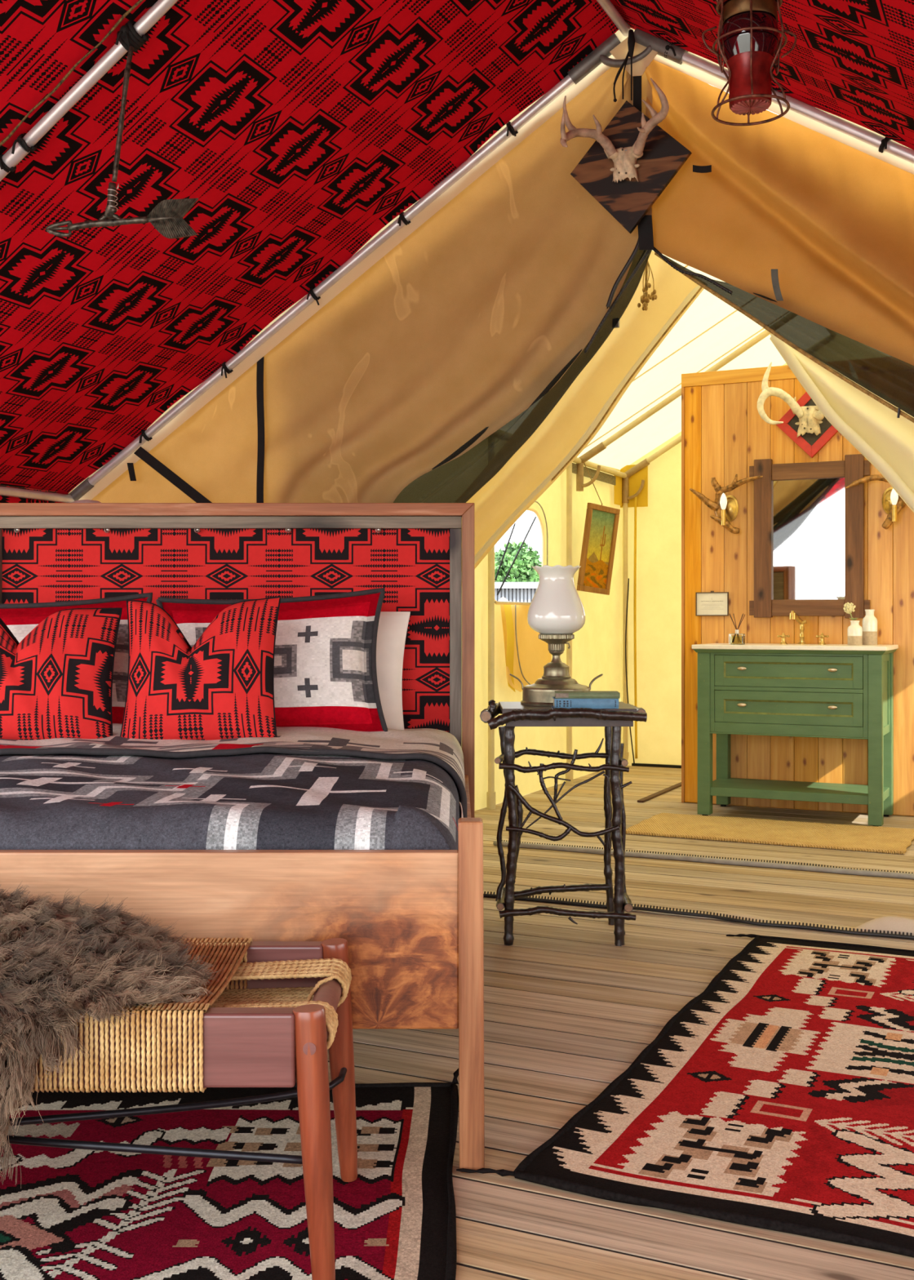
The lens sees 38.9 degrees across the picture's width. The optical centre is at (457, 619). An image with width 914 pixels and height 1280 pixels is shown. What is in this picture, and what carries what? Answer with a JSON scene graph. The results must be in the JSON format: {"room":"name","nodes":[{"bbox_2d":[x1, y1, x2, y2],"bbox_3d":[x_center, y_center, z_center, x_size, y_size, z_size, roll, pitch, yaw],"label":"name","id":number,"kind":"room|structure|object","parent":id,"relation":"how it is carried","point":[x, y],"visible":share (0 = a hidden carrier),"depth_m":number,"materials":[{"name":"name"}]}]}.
{"room":"tent interior","nodes":[
{"label":"tent interior","id":0,"kind":"room"},
{"bbox_2d":[0,484,62,502],"bbox_3d":[-2.772,0.235,3.053,0.001,1.530,5.350,0,0,25],"label":"wall","id":1,"kind":"structure","parent":0,"point":[3,499],"depth_m":5.21,"materials":[{"name":"red fabric"}]},
{"bbox_2d":[0,0,913,494],"bbox_3d":[-0.530,-1.298,2.064,5.240,1.603,5.520,0,0,25],"label":"ceiling","id":2,"kind":"structure","parent":0,"point":[299,131],"depth_m":4.07,"materials":[{"name":"red fabric"}]},
{"bbox_2d":[702,0,797,126],"bbox_3d":[0.657,-1.428,2.900,0.173,0.584,0.173,0,0,39],"label":"lantern","id":3,"kind":"object","parent":2,"relation":"hanging from","point":[748,39],"visible":1,"depth_m":2.86,"materials":[{"name":"red metal"}]},
{"bbox_2d":[719,0,777,13],"bbox_3d":[0.654,-1.432,2.900,0.136,0.122,0.136,0,0,0],"label":"hood","id":4,"kind":"object","parent":3,"relation":"attached to","point":[724,5],"depth_m":2.86,"materials":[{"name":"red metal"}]},
{"bbox_2d":[727,51,773,114],"bbox_3d":[0.656,-1.199,2.900,0.101,0.104,0.101,0,0,0],"label":"globe","id":5,"kind":"object","parent":3,"relation":"on","point":[742,66],"depth_m":2.86,"materials":[{"name":"red glass"}]},
{"bbox_2d":[73,27,913,502],"bbox_3d":[0.615,-0.557,4.396,4.937,3.115,0.219,0,0,25],"label":"wall","id":6,"kind":"structure","parent":0,"point":[451,328],"depth_m":4.64,"materials":[{"name":"beige fabric"}]},
{"bbox_2d":[393,239,913,502],"bbox_3d":[1.048,-0.187,4.285,3.568,2.334,0.140,0,0,25],"label":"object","id":7,"kind":"structure","parent":6,"relation":"in","point":[888,377],"depth_m":4.44,"materials":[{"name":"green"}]},
{"bbox_2d":[475,462,622,810],"bbox_3d":[0.234,-0.015,7.046,0.038,2.030,4.220,0,0,25],"label":"wall","id":8,"kind":"structure","parent":0,"point":[597,646],"depth_m":7.85,"materials":[{"name":"beige fabric"}]},
{"bbox_2d":[494,501,551,692],"bbox_3d":[0.383,-0.143,7.258,0.091,1.086,0.854,0,0,25],"label":"window","id":9,"kind":"structure","parent":8,"relation":"in","point":[526,655],"depth_m":7.27,"materials":[{"name":"yellow fabric"}]},
{"bbox_2d":[494,516,537,595],"bbox_3d":[0.344,-0.378,7.513,0.012,0.485,0.615,0,0,25],"label":"guy lines","id":10,"kind":"object","parent":9,"relation":"attached to","point":[535,518],"visible":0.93,"depth_m":7.42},
{"bbox_2d":[466,250,913,568],"bbox_3d":[0.864,-0.306,5.361,3.147,2.571,0.137,0,0,26],"label":"tent flap","id":11,"kind":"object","parent":8,"relation":"in","point":[886,440],"depth_m":5.42,"materials":[{"name":"beige fabric"}]},
{"bbox_2d":[327,765,913,1279],"bbox_3d":[0.598,1.050,3.837,6.713,0.101,10.050,0,0,25],"label":"floor","id":12,"kind":"structure","parent":0,"point":[568,1010],"depth_m":3.35,"materials":[{"name":"brown wood"}]},
{"bbox_2d":[0,1068,458,1279],"bbox_3d":[-0.646,0.987,2.053,1.339,0.031,1.531,0,0,0],"label":"rug","id":13,"kind":"object","parent":12,"relation":"on","point":[76,1214],"visible":0.8,"depth_m":2.23,"materials":[{"name":"red fabric"}]},
{"bbox_2d":[6,937,357,1279],"bbox_3d":[-0.758,0.776,2.083,1.164,0.429,0.451,0,0,0],"label":"bench","id":14,"kind":"object","parent":13,"relation":"on","point":[274,1011],"visible":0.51,"depth_m":1.87,"materials":[{"name":"brown wood"}]},
{"bbox_2d":[0,882,224,1188],"bbox_3d":[-0.719,0.614,2.067,0.602,0.287,0.466,0,0,0],"label":"fur hide","id":15,"kind":"object","parent":14,"relation":"on","point":[58,963],"visible":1,"depth_m":1.92,"materials":[{"name":"brown fur"}]},
{"bbox_2d":[0,502,484,1173],"bbox_3d":[-0.798,0.301,3.422,1.717,1.398,2.175,0,0,0],"label":"bed","id":16,"kind":"object","parent":12,"relation":"on","point":[411,922],"visible":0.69,"depth_m":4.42,"materials":[{"name":"brown wood"}]},
{"bbox_3d":[-0.808,0.551,3.402,1.593,0.297,2.015,0,0,0],"label":"mattress","id":17,"kind":"object","parent":16,"relation":"on","visible":0},
{"bbox_2d":[0,592,152,723],"bbox_3d":[-1.365,0.157,4.179,0.771,0.492,0.164,0,0,-3],"label":"sham","id":18,"kind":"object","parent":17,"relation":"on","point":[20,619],"visible":0.19,"depth_m":4.21,"materials":[{"name":"fabric"}]},
{"bbox_2d":[0,723,466,849],"bbox_3d":[-0.803,0.461,3.390,1.660,0.277,1.979,0,0,0],"label":"blanket","id":19,"kind":"object","parent":17,"relation":"on","point":[301,788],"visible":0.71,"depth_m":2.78,"materials":[{"name":"fabric"}]},
{"bbox_2d":[0,607,122,740],"bbox_3d":[-1.244,0.166,3.846,0.468,0.448,0.212,0,0,0],"label":"cushion","id":20,"kind":"object","parent":19,"relation":"on","point":[56,682],"visible":0.91,"depth_m":3.79,"materials":[{"name":"red fabric"}]},
{"bbox_2d":[120,596,280,740],"bbox_3d":[-0.765,0.154,3.845,0.479,0.449,0.209,0,0,0],"label":"cushion","id":21,"kind":"object","parent":19,"relation":"on","point":[221,686],"visible":0.94,"depth_m":3.79,"materials":[{"name":"red fabric"}]},
{"bbox_2d":[376,611,410,729],"bbox_3d":[-0.537,0.165,4.346,0.758,0.446,0.124,0,0,0],"label":"pillow","id":22,"kind":"object","parent":19,"relation":"on","point":[393,626],"visible":0.15,"depth_m":4.34,"materials":[{"name":"white fabric"}]},
{"bbox_2d":[155,587,387,732],"bbox_3d":[-0.602,0.150,4.165,0.769,0.506,0.173,0,0,0],"label":"sham","id":23,"kind":"object","parent":17,"relation":"on","point":[326,673],"visible":0.49,"depth_m":4.13,"materials":[{"name":"fabric"}]},
{"bbox_2d":[0,0,913,502],"bbox_3d":[-0.555,-0.527,2.010,4.924,3.054,5.361,0,0,25],"label":"frame","id":24,"kind":"object","parent":12,"relation":"on","point":[133,33],"visible":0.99,"depth_m":4.42,"materials":[{"name":"metal"}]},
{"bbox_2d":[45,46,198,239],"bbox_3d":[-0.845,-1.208,3.266,0.388,0.485,0.039,0,0,0],"label":"decoration","id":25,"kind":"object","parent":24,"relation":"hanging from","point":[166,217],"visible":1,"depth_m":3.26,"materials":[{"name":"metal"}]},
{"bbox_2d":[104,182,115,218],"bbox_3d":[-0.876,-1.057,3.270,0.030,0.088,0.026,0,0,0],"label":"spring","id":26,"kind":"object","parent":25,"relation":"attached to","point":[110,210],"depth_m":3.26,"materials":[{"name":"metal"}]},
{"bbox_2d":[560,29,692,233],"bbox_3d":[0.531,-1.647,4.268,0.423,0.679,0.275,0,0,25],"label":"plaque","id":27,"kind":"object","parent":24,"relation":"hanging from","point":[630,163],"visible":1,"depth_m":4.35,"materials":[{"name":"bone"},{"name":"antler"},{"name":"dark stained wood"}]},
{"bbox_2d":[480,699,647,946],"bbox_3d":[0.327,0.631,4.108,0.515,0.768,0.400,0,0,0],"label":"table","id":28,"kind":"object","parent":12,"relation":"on","point":[514,714],"visible":1,"depth_m":3.97,"materials":[{"name":"brown wood"}]},
{"bbox_2d":[510,564,603,706],"bbox_3d":[0.320,0.050,4.165,0.230,0.444,0.230,0,0,45],"label":"oil lamp","id":29,"kind":"object","parent":28,"relation":"on","point":[556,611],"visible":0.98,"depth_m":4.11,"materials":[{"name":"white glass"}]},
{"bbox_2d":[552,697,618,708],"bbox_3d":[0.396,0.257,3.996,0.196,0.030,0.101,0,0,0],"label":"book","id":30,"kind":"object","parent":28,"relation":"on","point":[557,703],"visible":0.91,"depth_m":3.95,"materials":[{"name":"blue paper"}]},
{"bbox_2d":[555,690,620,698],"bbox_3d":[0.401,0.232,3.998,0.196,0.018,0.097,0,0,2],"label":"book","id":31,"kind":"object","parent":30,"relation":"on","point":[559,694],"visible":1,"depth_m":3.95,"materials":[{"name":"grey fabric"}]},
{"bbox_2d":[486,329,787,809],"bbox_3d":[1.542,-0.422,6.438,2.875,2.845,4.159,0,0,25],"label":"frame","id":32,"kind":"object","parent":12,"relation":"on","point":[630,484],"visible":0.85,"depth_m":8.04,"materials":[{"name":"yellow wood"}]},
{"bbox_2d":[577,462,620,595],"bbox_3d":[0.859,-0.572,8.059,0.132,0.838,0.342,0,0,45],"label":"framed picture","id":33,"kind":"object","parent":32,"relation":"hanging from","point":[602,522],"visible":1,"depth_m":8.04,"materials":[{"name":"brown wood"}]},
{"bbox_2d":[637,261,657,311],"bbox_3d":[0.749,-1.340,5.095,0.063,0.258,0.100,0,0,-11],"label":"dried flowers","id":34,"kind":"object","parent":32,"relation":"hanging from","point":[645,300],"visible":0.99,"depth_m":5.09,"materials":[{"name":"plant"}]},
{"bbox_2d":[637,782,681,802],"bbox_3d":[1.201,0.994,7.496,0.035,0.012,0.940,0,0,25],"label":"batten","id":35,"kind":"object","parent":12,"relation":"on","point":[679,784],"visible":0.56,"depth_m":7.37,"materials":[{"name":"brown wood"}]},
{"bbox_2d":[456,933,913,1257],"bbox_3d":[1.008,0.992,2.942,1.304,0.021,1.976,0,0,25],"label":"rug","id":36,"kind":"object","parent":12,"relation":"on","point":[780,1096],"visible":1,"depth_m":2.61,"materials":[{"name":"red fabric"}]},
{"bbox_2d":[483,889,913,939],"bbox_3d":[1.291,0.969,4.136,3.405,0.058,0.117,0,0,25],"label":"sill","id":37,"kind":"structure","parent":12,"relation":"on","point":[895,926],"depth_m":4.23,"materials":[{"name":"beige wood"}]},
{"bbox_2d":[493,840,913,879],"bbox_3d":[1.712,0.987,5.025,3.405,0.026,0.084,0,0,25],"label":"sill","id":38,"kind":"structure","parent":12,"relation":"on","point":[556,847],"depth_m":5.28,"materials":[{"name":"beige wood"}]},
{"bbox_2d":[626,813,913,854],"bbox_3d":[1.470,0.992,6.058,1.259,0.014,0.656,0,0,25],"label":"mat","id":39,"kind":"object","parent":12,"relation":"on","point":[879,839],"visible":0.98,"depth_m":5.99,"materials":[{"name":"beige wicker"}]},
{"bbox_2d":[692,643,898,826],"bbox_3d":[1.717,0.564,6.572,0.945,0.872,0.474,0,0,25],"label":"washstand","id":40,"kind":"object","parent":12,"relation":"on","point":[828,691],"visible":0.99,"depth_m":6.42,"materials":[{"name":"green paint"}]},
{"bbox_2d":[728,613,745,644],"bbox_3d":[1.424,0.048,6.583,0.083,0.158,0.052,0,0,25],"label":"reed diffuser","id":41,"kind":"object","parent":40,"relation":"on","point":[736,638],"visible":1,"depth_m":6.57,"materials":[{"name":"clear glass"}]},
{"bbox_2d":[728,633,745,644],"bbox_3d":[1.424,0.100,6.583,0.072,0.056,0.052,0,0,25],"label":"bottle","id":42,"kind":"object","parent":41,"relation":"on","point":[734,638],"depth_m":6.56,"materials":[{"name":"clear glass"}]},
{"bbox_2d":[711,777,889,804],"bbox_3d":[1.722,0.870,6.583,0.873,0.044,0.424,0,0,25],"label":"shelf","id":43,"kind":"object","parent":40,"relation":"attached to","point":[849,793],"depth_m":6.47,"materials":[{"name":"green paint"}]},
{"bbox_2d":[777,610,829,644],"bbox_3d":[1.769,0.042,6.623,0.253,0.172,0.120,0,0,11],"label":"tap","id":44,"kind":"object","parent":40,"relation":"on","point":[793,615],"visible":1,"depth_m":6.64,"materials":[{"name":"gold metal"}]},
{"bbox_2d":[843,602,862,644],"bbox_3d":[1.980,0.021,6.475,0.093,0.214,0.072,0,0,25],"label":"bottle vase","id":45,"kind":"object","parent":40,"relation":"on","point":[855,631],"visible":1,"depth_m":6.45,"materials":[{"name":"white ceramic"}]},
{"bbox_2d":[862,609,877,644],"bbox_3d":[2.075,0.039,6.507,0.074,0.178,0.074,0,0,25],"label":"bottle vase","id":46,"kind":"object","parent":40,"relation":"on","point":[869,623],"visible":0.92,"depth_m":6.48,"materials":[{"name":"white ceramic"}]},
{"bbox_2d":[577,250,786,469],"bbox_3d":[1.534,-1.438,6.431,2.920,0.840,4.220,0,0,25],"label":"ceiling","id":47,"kind":"structure","parent":0,"point":[710,330],"depth_m":7.64,"materials":[{"name":"beige fabric"}]},
{"bbox_2d":[620,363,786,765],"bbox_3d":[2.426,-0.429,8.314,2.880,2.857,0.070,0,0,25],"label":"wall","id":48,"kind":"structure","parent":0,"point":[659,524],"depth_m":8.84,"materials":[{"name":"beige fabric"}]},
{"bbox_2d":[681,364,913,816],"bbox_3d":[2.016,-0.170,6.726,1.724,2.340,0.057,0,0,25],"label":"wall partition","id":49,"kind":"structure","parent":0,"point":[723,429],"depth_m":6.90,"materials":[{"name":"brown wood"}]},
{"bbox_2d":[695,591,728,616],"bbox_3d":[1.377,-0.086,6.988,0.178,0.135,0.012,0,0,25],"label":"framed notice","id":50,"kind":"object","parent":49,"relation":"attached to","point":[712,603],"visible":1,"depth_m":6.99,"materials":[{"name":"beige paper"}]},
{"bbox_2d":[689,474,763,533],"bbox_3d":[1.444,-0.612,6.901,0.389,0.315,0.123,0,0,25],"label":"sconce","id":51,"kind":"object","parent":49,"relation":"attached to","point":[726,508],"visible":1,"depth_m":6.90,"materials":[{"name":"gold metal"}]},
{"bbox_2d":[757,362,838,457],"bbox_3d":[1.833,-1.087,6.676,0.536,0.486,0.197,0,0,25],"label":"plaque","id":52,"kind":"object","parent":49,"relation":"attached to","point":[804,423],"visible":0.77,"depth_m":6.72,"materials":[{"name":"red paint"}]},
{"bbox_2d":[749,453,870,617],"bbox_3d":[1.836,-0.426,6.756,0.615,0.840,0.049,0,0,25],"label":"wall mirror","id":53,"kind":"object","parent":49,"relation":"attached to","point":[809,528],"visible":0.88,"depth_m":6.76,"materials":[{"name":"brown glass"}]},
{"bbox_2d":[772,477,844,599],"bbox_3d":[1.837,-0.418,6.765,0.395,0.647,0.006,0,0,25],"label":"mirror glass","id":54,"kind":"object","parent":53,"relation":"on","point":[808,515],"depth_m":6.76,"materials":[{"name":"mirror"}]},
{"bbox_2d":[845,474,905,528],"bbox_3d":[2.172,-0.594,6.557,0.381,0.277,0.122,0,0,25],"label":"sconce","id":55,"kind":"object","parent":49,"relation":"attached to","point":[893,504],"visible":0.8,"depth_m":6.53,"materials":[{"name":"gold metal"}]},
{"label":"outside","id":56,"kind":"structure","parent":0,"visible":0},
{"label":"ground","id":57,"kind":"structure","parent":56,"visible":0},
{"bbox_2d":[497,596,508,601],"bbox_3d":[0.950,0.540,24.600,0.800,1.920,1.200,0,0,0],"label":"canvas awning","id":58,"kind":"object","parent":57,"relation":"on","point":[502,599],"visible":0.12,"depth_m":24.00,"materials":[{"name":"white fabric"}]},
{"bbox_2d":[494,582,538,602],"bbox_3d":[3.000,0.380,26.950,4.800,2.240,2.500,0,0,0],"label":"fence","id":59,"kind":"object","parent":57,"relation":"on","point":[524,592],"visible":0.08,"depth_m":25.93,"materials":[{"name":"grey"}]},
{"bbox_2d":[494,540,542,582],"bbox_3d":[1.435,-0.295,34.086,4.158,3.598,2.131,0,0,-4],"label":"tree","id":60,"kind":"object","parent":57,"relation":"on","point":[522,571],"visible":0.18,"depth_m":33.67,"materials":[{"name":"green plant"}]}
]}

